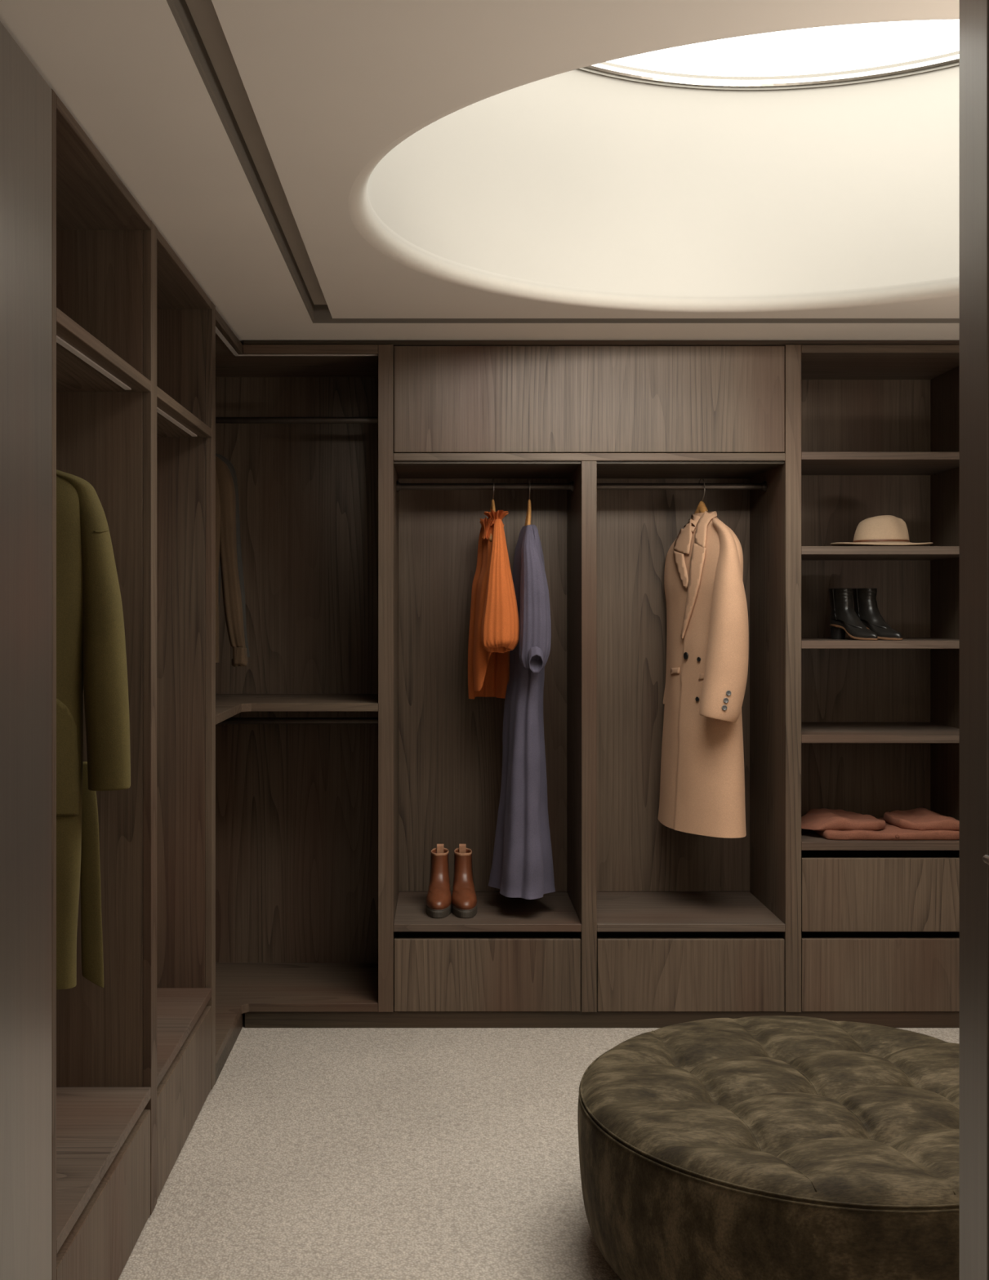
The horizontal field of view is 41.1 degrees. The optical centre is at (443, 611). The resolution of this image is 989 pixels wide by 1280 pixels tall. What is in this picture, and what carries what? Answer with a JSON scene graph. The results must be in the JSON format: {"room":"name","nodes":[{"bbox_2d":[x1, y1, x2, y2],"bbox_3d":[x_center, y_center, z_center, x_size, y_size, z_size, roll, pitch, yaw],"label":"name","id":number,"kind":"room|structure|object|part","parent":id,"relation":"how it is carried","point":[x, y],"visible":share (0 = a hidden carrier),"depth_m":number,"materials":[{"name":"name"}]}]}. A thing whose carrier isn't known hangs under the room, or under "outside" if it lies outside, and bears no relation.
{"room":"walk-in closet","nodes":[
{"label":"walk-in closet","id":0,"kind":"room"},
{"bbox_2d":[398,931,402,937],"bbox_3d":[0.900,-0.247,5.210,4.600,3.400,0.100,0,0,0],"label":"wall","id":1,"kind":"structure","parent":0,"point":[399,932],"depth_m":5.16,"materials":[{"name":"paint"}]},
{"bbox_2d":[0,0,959,348],"bbox_3d":[0.900,-0.947,1.930,4.600,0.001,6.660,0,0,0],"label":"ceiling","id":2,"kind":"structure","parent":0,"point":[126,71],"depth_m":2.87,"materials":[{"name":"paint"}]},
{"bbox_2d":[166,0,959,323],"bbox_3d":[0.830,-0.977,3.143,2.520,0.060,2.385,0,0,0],"label":"trim","id":3,"kind":"structure","parent":2,"relation":"attached to","point":[318,313],"depth_m":3.68,"materials":[{"name":"white paint"}]},
{"bbox_2d":[185,0,326,304],"bbox_3d":[0.830,-1.007,3.143,2.512,0.001,2.377,0,0,0],"label":"ceiling vent slot","id":4,"kind":"structure","parent":3,"relation":"attached to","point":[203,13],"depth_m":2.75,"materials":[{"name":"paint"}]},
{"bbox_2d":[243,340,959,346],"bbox_3d":[0.830,-0.937,4.612,3.060,0.018,0.016,0,0,0],"label":"trim","id":5,"kind":"structure","parent":2,"relation":"attached to","point":[396,343],"depth_m":4.60,"materials":[{"name":"brown wood"}]},
{"bbox_2d":[118,1006,959,1279],"bbox_3d":[0.900,1.453,1.950,4.600,0.001,6.700,0,0,0],"label":"floor","id":6,"kind":"structure","parent":0,"point":[312,1153],"depth_m":3.48,"materials":[{"name":"beige carpet"}]},
{"bbox_2d":[0,22,51,1279],"bbox_3d":[-0.980,0.256,2.027,0.560,2.378,0.666,0,0,0],"label":"door frame","id":7,"kind":"structure","parent":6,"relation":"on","point":[25,96],"depth_m":2.21,"materials":[{"name":"wood"}]},
{"bbox_2d":[51,88,156,1279],"bbox_3d":[-0.990,0.255,2.791,0.580,2.381,0.860,0,0,0],"label":"wardrobe","id":8,"kind":"object","parent":6,"relation":"on","point":[104,243],"visible":0.53,"depth_m":3.16,"materials":[{"name":"brown wood"}]},
{"bbox_3d":[-0.980,0.255,2.373,0.560,2.381,0.025,0,0,0],"label":"panel","id":9,"kind":"part","parent":8,"relation":"part of","materials":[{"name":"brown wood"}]},
{"bbox_3d":[-0.711,1.316,2.771,0.020,0.250,0.764,0,0,0],"label":"drawer","id":10,"kind":"part","parent":8,"relation":"part of","materials":[{"name":"brown wood"}]},
{"bbox_2d":[56,307,151,391],"bbox_3d":[-0.980,-0.538,2.771,0.560,0.026,0.770,0,0,0],"label":"shelf","id":11,"kind":"object","parent":8,"relation":"attached to","point":[84,363],"depth_m":2.84,"materials":[{"name":"brown wood"}]},
{"bbox_2d":[56,1087,151,1253],"bbox_3d":[-0.980,1.151,2.771,0.560,0.027,0.770,0,0,0],"label":"shelf","id":12,"kind":"object","parent":8,"relation":"attached to","point":[93,1124],"depth_m":2.86,"materials":[{"name":"brown wood"}]},
{"bbox_2d":[156,229,215,1199],"bbox_3d":[-0.990,0.255,3.633,0.580,2.381,0.824,0,0,0],"label":"wardrobe","id":13,"kind":"object","parent":6,"relation":"on","point":[186,315],"visible":0.29,"depth_m":3.98,"materials":[{"name":"brown wood"}]},
{"bbox_2d":[156,386,211,437],"bbox_3d":[-0.980,-0.538,3.603,0.560,0.026,0.764,0,0,0],"label":"shelf","id":14,"kind":"object","parent":13,"relation":"attached to","point":[173,420],"depth_m":3.68,"materials":[{"name":"brown wood"}]},
{"bbox_3d":[-0.711,1.316,3.603,0.020,0.250,0.758,0,0,0],"label":"drawer","id":15,"kind":"part","parent":13,"relation":"part of","materials":[{"name":"brown wood"}]},
{"bbox_2d":[156,987,211,1087],"bbox_3d":[-0.980,1.151,3.603,0.560,0.027,0.764,0,0,0],"label":"shelf","id":16,"kind":"object","parent":13,"relation":"attached to","point":[178,1009],"depth_m":3.70,"materials":[{"name":"brown wood"}]},
{"bbox_2d":[213,309,377,1084],"bbox_3d":[-0.757,0.262,4.596,1.056,2.380,1.100,0,0,0],"label":"wardrobe","id":17,"kind":"object","parent":6,"relation":"on","point":[296,726],"visible":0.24,"depth_m":5.12,"materials":[{"name":"brown wood"}]},
{"bbox_3d":[-0.745,-0.710,4.900,1.029,0.024,0.013,0,0,0],"label":"hanging rail","id":18,"kind":"part","parent":17,"relation":"part of","materials":[{"name":"brown metal"}]},
{"bbox_2d":[215,693,377,724],"bbox_3d":[-0.745,0.335,4.584,1.031,0.029,1.078,0,0,0],"label":"corner shelf","id":19,"kind":"object","parent":17,"relation":"attached to","point":[227,705],"depth_m":4.59,"materials":[{"name":"brown wood"}]},
{"bbox_3d":[-0.745,1.380,4.584,1.031,0.030,1.078,0,0,0],"label":"board","id":20,"kind":"part","parent":17,"relation":"part of","materials":[{"name":"brown wood"}]},
{"bbox_3d":[-0.745,0.407,4.900,1.029,0.024,0.013,0,0,0],"label":"hanging rail","id":21,"kind":"part","parent":17,"relation":"part of","materials":[{"name":"brown metal"}]},
{"bbox_2d":[377,344,800,1012],"bbox_3d":[0.508,0.234,4.868,1.473,2.324,0.556,0,0,0],"label":"wardrobe","id":22,"kind":"object","parent":6,"relation":"on","point":[615,445],"visible":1,"depth_m":4.72,"materials":[{"name":"brown wood"}]},
{"bbox_3d":[-0.202,0.234,4.860,0.053,2.324,0.540,0,0,0],"label":"panel","id":23,"kind":"part","parent":22,"relation":"part of","materials":[{"name":"brown wood"}]},
{"bbox_2d":[426,844,451,918],"bbox_3d":[-0.018,0.979,4.808,0.093,0.220,0.273,0,0,0],"label":"boot","id":24,"kind":"object","parent":22,"relation":"on","point":[438,898],"visible":1,"depth_m":4.79,"materials":[{"name":"leather"}]},
{"bbox_2d":[451,844,476,918],"bbox_3d":[0.074,0.979,4.809,0.093,0.220,0.273,0,0,0],"label":"boot","id":25,"kind":"object","parent":22,"relation":"on","point":[464,899],"visible":1,"depth_m":4.79,"materials":[{"name":"leather"}]},
{"bbox_3d":[0.152,0.283,5.135,0.654,1.611,0.022,0,0,0],"label":"panel","id":26,"kind":"part","parent":22,"relation":"part of","materials":[{"name":"brown wood"}]},
{"bbox_3d":[0.152,-0.461,4.870,0.653,0.024,0.013,0,0,0],"label":"hanging rail","id":27,"kind":"part","parent":22,"relation":"part of","materials":[{"name":"brown metal"}]},
{"bbox_3d":[0.152,1.281,4.851,0.609,0.207,0.478,0,0,0],"label":"drawer","id":28,"kind":"part","parent":22,"relation":"part of","materials":[{"name":"brown wood"}]},
{"bbox_3d":[0.152,1.268,4.601,0.649,0.252,0.020,0,0,0],"label":"drawer","id":29,"kind":"part","parent":22,"relation":"part of","materials":[{"name":"brown wood"}]},
{"bbox_2d":[393,891,581,931],"bbox_3d":[0.152,1.103,4.857,0.654,0.026,0.532,0,0,0],"label":"shelf","id":30,"kind":"object","parent":22,"relation":"attached to","point":[556,911],"depth_m":4.72,"materials":[{"name":"brown wood"}]},
{"bbox_2d":[488,478,495,541],"bbox_3d":[0.170,-0.371,4.869,0.036,0.240,0.240,0,0,-6],"label":"clothes hanger","id":31,"kind":"object","parent":22,"relation":"hanging from","point":[492,504],"visible":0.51,"depth_m":4.85,"materials":[{"name":"wood"}]},
{"bbox_2d":[467,509,519,698],"bbox_3d":[0.178,-0.019,4.816,0.150,0.685,0.417,0,0,-11],"label":"blouse","id":32,"kind":"object","parent":31,"relation":"hanging from","point":[494,623],"visible":1,"depth_m":4.74,"materials":[{"name":"orange fabric"}]},
{"bbox_2d":[524,478,531,525],"bbox_3d":[0.303,-0.361,4.870,0.038,0.260,0.220,0,0,0],"label":"clothes hanger","id":33,"kind":"object","parent":22,"relation":"hanging from","point":[527,521],"visible":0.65,"depth_m":4.85,"materials":[{"name":"wood"}]},
{"bbox_2d":[488,524,555,899],"bbox_3d":[0.284,0.348,4.835,0.237,1.326,0.520,0,0,0],"label":"dress","id":34,"kind":"object","parent":33,"relation":"hanging from","point":[522,865],"visible":0.99,"depth_m":4.69,"materials":[{"name":"blue fabric"}]},
{"bbox_3d":[0.507,-0.739,4.601,1.360,0.370,0.020,0,0,0],"label":"panel","id":35,"kind":"part","parent":22,"relation":"part of","materials":[{"name":"brown wood"}]},
{"bbox_3d":[0.861,0.283,5.135,0.656,1.611,0.022,0,0,0],"label":"panel","id":36,"kind":"part","parent":22,"relation":"part of","materials":[{"name":"brown wood"}]},
{"bbox_3d":[0.861,-0.461,4.870,0.655,0.024,0.013,0,0,0],"label":"hanging rail","id":37,"kind":"part","parent":22,"relation":"part of","materials":[{"name":"brown metal"}]},
{"bbox_3d":[0.861,1.281,4.851,0.611,0.207,0.478,0,0,0],"label":"drawer","id":38,"kind":"part","parent":22,"relation":"part of","materials":[{"name":"brown wood"}]},
{"bbox_3d":[0.861,1.268,4.601,0.651,0.252,0.020,0,0,0],"label":"drawer","id":39,"kind":"part","parent":22,"relation":"part of","materials":[{"name":"brown wood"}]},
{"bbox_2d":[596,891,785,931],"bbox_3d":[0.861,1.103,4.857,0.656,0.026,0.532,0,0,0],"label":"shelf","id":40,"kind":"object","parent":22,"relation":"attached to","point":[616,911],"depth_m":4.77,"materials":[{"name":"brown wood"}]},
{"bbox_2d":[693,478,707,514],"bbox_3d":[0.939,-0.329,4.866,0.054,0.323,0.300,0,0,-18],"label":"clothes hanger","id":41,"kind":"object","parent":22,"relation":"hanging from","point":[701,508],"visible":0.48,"depth_m":4.86,"materials":[{"name":"wood"}]},
{"bbox_2d":[657,510,748,838],"bbox_3d":[0.949,0.212,4.831,0.268,1.164,0.582,0,0,0],"label":"overcoat","id":42,"kind":"object","parent":41,"relation":"hanging from","point":[702,781],"visible":1,"depth_m":4.70,"materials":[{"name":"fabric"}]},
{"bbox_3d":[1.217,0.234,4.860,0.055,2.324,0.540,0,0,0],"label":"panel","id":43,"kind":"part","parent":22,"relation":"part of","materials":[{"name":"brown wood"}]},
{"bbox_2d":[244,1010,959,1027],"bbox_3d":[0.833,1.425,4.607,3.054,0.056,0.018,0,0,0],"label":"baseboard","id":44,"kind":"structure","parent":6,"relation":"on","point":[395,1019],"depth_m":4.60,"materials":[{"name":"brown wood"}]},
{"bbox_2d":[577,1015,959,1279],"bbox_3d":[0.845,1.246,2.929,1.125,0.414,1.126,0,0,0],"label":"ottoman","id":45,"kind":"object","parent":6,"relation":"on","point":[762,1147],"visible":0.96,"depth_m":2.67,"materials":[{"name":"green fabric"}]},
{"bbox_2d":[800,345,959,1011],"bbox_3d":[1.802,0.234,4.868,1.114,2.324,0.556,0,0,0],"label":"shelving unit","id":46,"kind":"object","parent":6,"relation":"on","point":[880,424],"visible":0.62,"depth_m":5.01,"materials":[{"name":"brown wood"}]},
{"bbox_2d":[828,588,877,639],"bbox_3d":[1.481,0.009,4.760,0.078,0.188,0.255,0,0,-18],"label":"boot","id":47,"kind":"object","parent":46,"relation":"on","point":[843,618],"visible":1,"depth_m":4.78,"materials":[{"name":"black leather"}]},
{"bbox_3d":[1.568,0.224,5.135,0.646,2.303,0.022,0,0,0],"label":"panel","id":48,"kind":"part","parent":46,"relation":"part of","materials":[{"name":"brown wood"}]},
{"bbox_2d":[852,588,902,639],"bbox_3d":[1.566,0.009,4.759,0.078,0.187,0.255,0,0,-22],"label":"boot","id":49,"kind":"object","parent":46,"relation":"on","point":[865,607],"visible":0.83,"depth_m":4.77,"materials":[{"name":"black leather"}]},
{"bbox_3d":[1.568,1.001,4.851,0.601,0.210,0.478,0,0,0],"label":"drawer","id":50,"kind":"part","parent":46,"relation":"part of","materials":[{"name":"brown wood"}]},
{"bbox_2d":[800,808,959,839],"bbox_3d":[1.561,0.765,4.782,0.598,0.077,0.336,0,0,0],"label":"folded clothes","id":51,"kind":"object","parent":46,"relation":"on","point":[917,824],"visible":0.93,"depth_m":4.65,"materials":[{"name":"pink fabric"}]},
{"bbox_3d":[1.568,-0.913,4.857,0.646,0.028,0.532,0,0,0],"label":"rail","id":52,"kind":"part","parent":46,"relation":"part of","materials":[{"name":"brown wood"}]},
{"bbox_3d":[1.568,0.818,4.857,0.646,0.029,0.532,0,0,0],"label":"shelf","id":53,"kind":"part","parent":46,"relation":"part of","materials":[{"name":"brown wood"}]},
{"bbox_3d":[1.568,0.445,4.857,0.646,0.029,0.532,0,0,0],"label":"shelf","id":54,"kind":"part","parent":46,"relation":"part of","materials":[{"name":"brown wood"}]},
{"bbox_3d":[1.568,0.117,4.857,0.646,0.028,0.532,0,0,0],"label":"shelf","id":55,"kind":"part","parent":46,"relation":"part of","materials":[{"name":"brown wood"}]},
{"bbox_3d":[1.568,-0.212,4.857,0.646,0.029,0.532,0,0,0],"label":"shelf","id":56,"kind":"part","parent":46,"relation":"part of","materials":[{"name":"brown wood"}]},
{"bbox_3d":[1.568,-0.542,4.857,0.646,0.026,0.532,0,0,0],"label":"shelf","id":57,"kind":"part","parent":46,"relation":"part of","materials":[{"name":"brown wood"}]},
{"bbox_3d":[1.568,1.268,4.601,0.641,0.253,0.020,0,0,0],"label":"drawer","id":58,"kind":"part","parent":46,"relation":"part of","materials":[{"name":"brown wood"}]},
{"bbox_3d":[1.568,1.280,4.851,0.601,0.208,0.478,0,0,0],"label":"drawer","id":59,"kind":"part","parent":46,"relation":"part of","materials":[{"name":"brown wood"}]},
{"bbox_3d":[1.568,0.988,4.601,0.641,0.255,0.020,0,0,0],"label":"drawer","id":60,"kind":"part","parent":46,"relation":"part of","materials":[{"name":"brown wood"}]},
{"bbox_2d":[830,515,932,546],"bbox_3d":[1.583,-0.288,4.775,0.355,0.115,0.330,0,0,0],"label":"hat","id":61,"kind":"object","parent":46,"relation":"on","point":[882,530],"visible":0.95,"depth_m":4.71,"materials":[{"name":"beige fabric"}]},
{"bbox_3d":[1.583,-0.295,4.775,0.195,0.100,0.168,0,0,0],"label":"crown","id":62,"kind":"part","parent":61,"relation":"part of","materials":[{"name":"beige fabric"}]},
{"bbox_3d":[1.919,0.234,4.860,0.055,2.324,0.540,0,0,0],"label":"panel","id":63,"kind":"part","parent":46,"relation":"part of","materials":[{"name":"brown wood"}]},
{"bbox_2d":[211,0,959,318],"bbox_3d":[0.830,-0.947,3.143,2.380,0.001,2.245,0,0,0],"label":"ceiling","id":64,"kind":"structure","parent":0,"point":[329,85],"depth_m":2.28,"materials":[{"name":"paint"}]},
{"bbox_2d":[347,17,959,312],"bbox_3d":[0.860,-1.302,3.132,2.170,0.710,2.095,0,0,0],"label":"skylight","id":65,"kind":"object","parent":64,"relation":"attached to","point":[602,184],"visible":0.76,"depth_m":4.02,"materials":[{"name":"paint"}]},
{"bbox_3d":[1.524,0.253,1.646,1.712,2.400,0.088,0,0,0],"label":"wall","id":66,"kind":"structure","parent":0,"visible":0},
{"bbox_2d":[959,0,988,1279],"bbox_3d":[0.663,0.254,1.646,0.007,2.394,0.088,0,0,0],"label":"trim","id":67,"kind":"structure","parent":66,"relation":"attached to","point":[973,14],"depth_m":1.65,"materials":[{"name":"wood"}]},
{"bbox_2d":[982,854,988,864],"bbox_3d":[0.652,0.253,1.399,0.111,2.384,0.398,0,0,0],"label":"door handle","id":68,"kind":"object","parent":66,"relation":"in","point":[985,858],"depth_m":1.46,"materials":[{"name":"silver metal"}]},
{"bbox_3d":[-0.980,-0.338,2.938,0.260,0.288,0.036,0,0,0],"label":"clothes hanger","id":69,"kind":"object","parent":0,"visible":0},
{"bbox_2d":[56,469,130,989],"bbox_3d":[-0.969,0.268,2.958,0.522,1.220,0.200,0,0,-12],"label":"overcoat","id":70,"kind":"object","parent":69,"relation":"hanging from","point":[91,656],"visible":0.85,"depth_m":2.92,"materials":[{"name":"green fabric"}]},
{"bbox_3d":[-0.827,0.616,3.080,0.067,0.528,0.015,0,0,0],"label":"panel","id":71,"kind":"part","parent":70,"relation":"part of","materials":[{"name":"green fabric"}]},
{"bbox_3d":[-0.955,-0.543,4.648,0.260,0.267,0.036,0,0,0],"label":"clothes hanger","id":72,"kind":"object","parent":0,"visible":0},
{"bbox_2d":[215,456,248,666],"bbox_3d":[-0.921,-0.193,4.662,0.458,0.777,0.158,0,0,0],"label":"shirt","id":73,"kind":"object","parent":72,"relation":"hanging from","point":[225,500],"visible":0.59,"depth_m":4.63,"materials":[{"name":"brown fabric"}]},
{"bbox_3d":[-0.985,-0.543,4.818,0.260,0.267,0.036,0,0,0],"label":"clothes hanger","id":74,"kind":"object","parent":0,"visible":0},
{"bbox_2d":[215,453,249,657],"bbox_3d":[-0.952,-0.208,4.832,0.480,0.790,0.160,0,0,0],"label":"shirt","id":75,"kind":"object","parent":74,"relation":"hanging from","point":[230,466],"visible":0.19,"depth_m":4.81,"materials":[{"name":"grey fabric"}]}
]}

